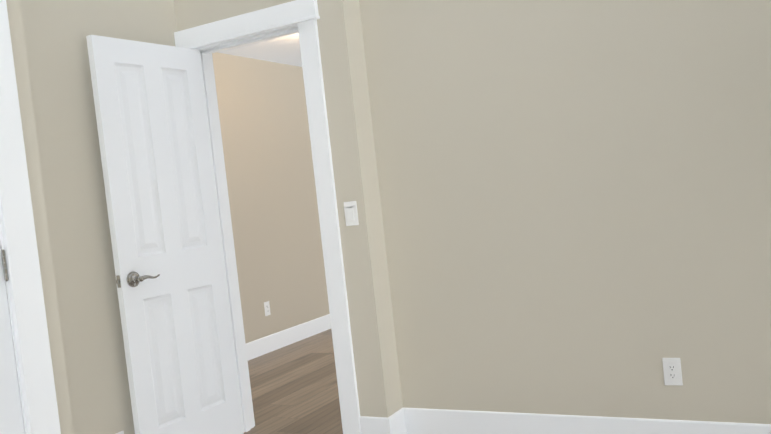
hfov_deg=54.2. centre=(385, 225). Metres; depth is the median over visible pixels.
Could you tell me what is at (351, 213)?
light switch
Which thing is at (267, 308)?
outlet
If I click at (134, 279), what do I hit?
door lever
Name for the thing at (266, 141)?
wall
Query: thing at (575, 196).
wall
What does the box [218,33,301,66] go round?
ceiling
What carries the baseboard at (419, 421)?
attached to the wall at (575, 196)
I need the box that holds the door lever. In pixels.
[127,271,159,286]
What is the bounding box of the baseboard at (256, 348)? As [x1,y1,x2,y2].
[246,314,330,360]
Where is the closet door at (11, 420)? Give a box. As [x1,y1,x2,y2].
[0,247,23,433]
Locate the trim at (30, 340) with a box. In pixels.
[0,0,60,433]
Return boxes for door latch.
[116,275,120,287]
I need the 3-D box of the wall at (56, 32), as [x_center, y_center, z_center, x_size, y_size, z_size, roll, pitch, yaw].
[-1.870,0.065,2.520,0.120,2.440,3.720,-5,3,28]
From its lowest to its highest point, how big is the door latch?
0.056 m
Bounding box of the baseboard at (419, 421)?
[394,408,770,433]
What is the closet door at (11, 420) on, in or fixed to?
in the wall at (38, 207)
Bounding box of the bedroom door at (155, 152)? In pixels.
[86,35,243,433]
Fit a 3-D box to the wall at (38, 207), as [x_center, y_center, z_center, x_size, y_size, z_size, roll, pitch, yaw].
[-1.848,0.098,1.663,0.730,2.440,1.990,-5,3,28]
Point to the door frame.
(300, 17)
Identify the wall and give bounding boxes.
[6,0,73,433]
[19,0,176,433]
[174,0,402,417]
[212,52,329,342]
[359,0,770,423]
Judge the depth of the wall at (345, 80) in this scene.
3.59 m
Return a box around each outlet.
[264,301,270,315]
[662,358,682,385]
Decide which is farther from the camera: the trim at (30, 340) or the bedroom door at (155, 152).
the bedroom door at (155, 152)
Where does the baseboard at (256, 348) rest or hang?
attached to the wall at (266, 141)
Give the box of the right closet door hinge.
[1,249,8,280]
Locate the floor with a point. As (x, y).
(294, 388)
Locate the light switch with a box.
[344,201,358,225]
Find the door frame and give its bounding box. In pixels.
[174,0,360,433]
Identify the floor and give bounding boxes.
[244,329,342,433]
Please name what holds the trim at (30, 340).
attached to the wall at (38, 207)
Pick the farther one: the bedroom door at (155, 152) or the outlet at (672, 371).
the bedroom door at (155, 152)

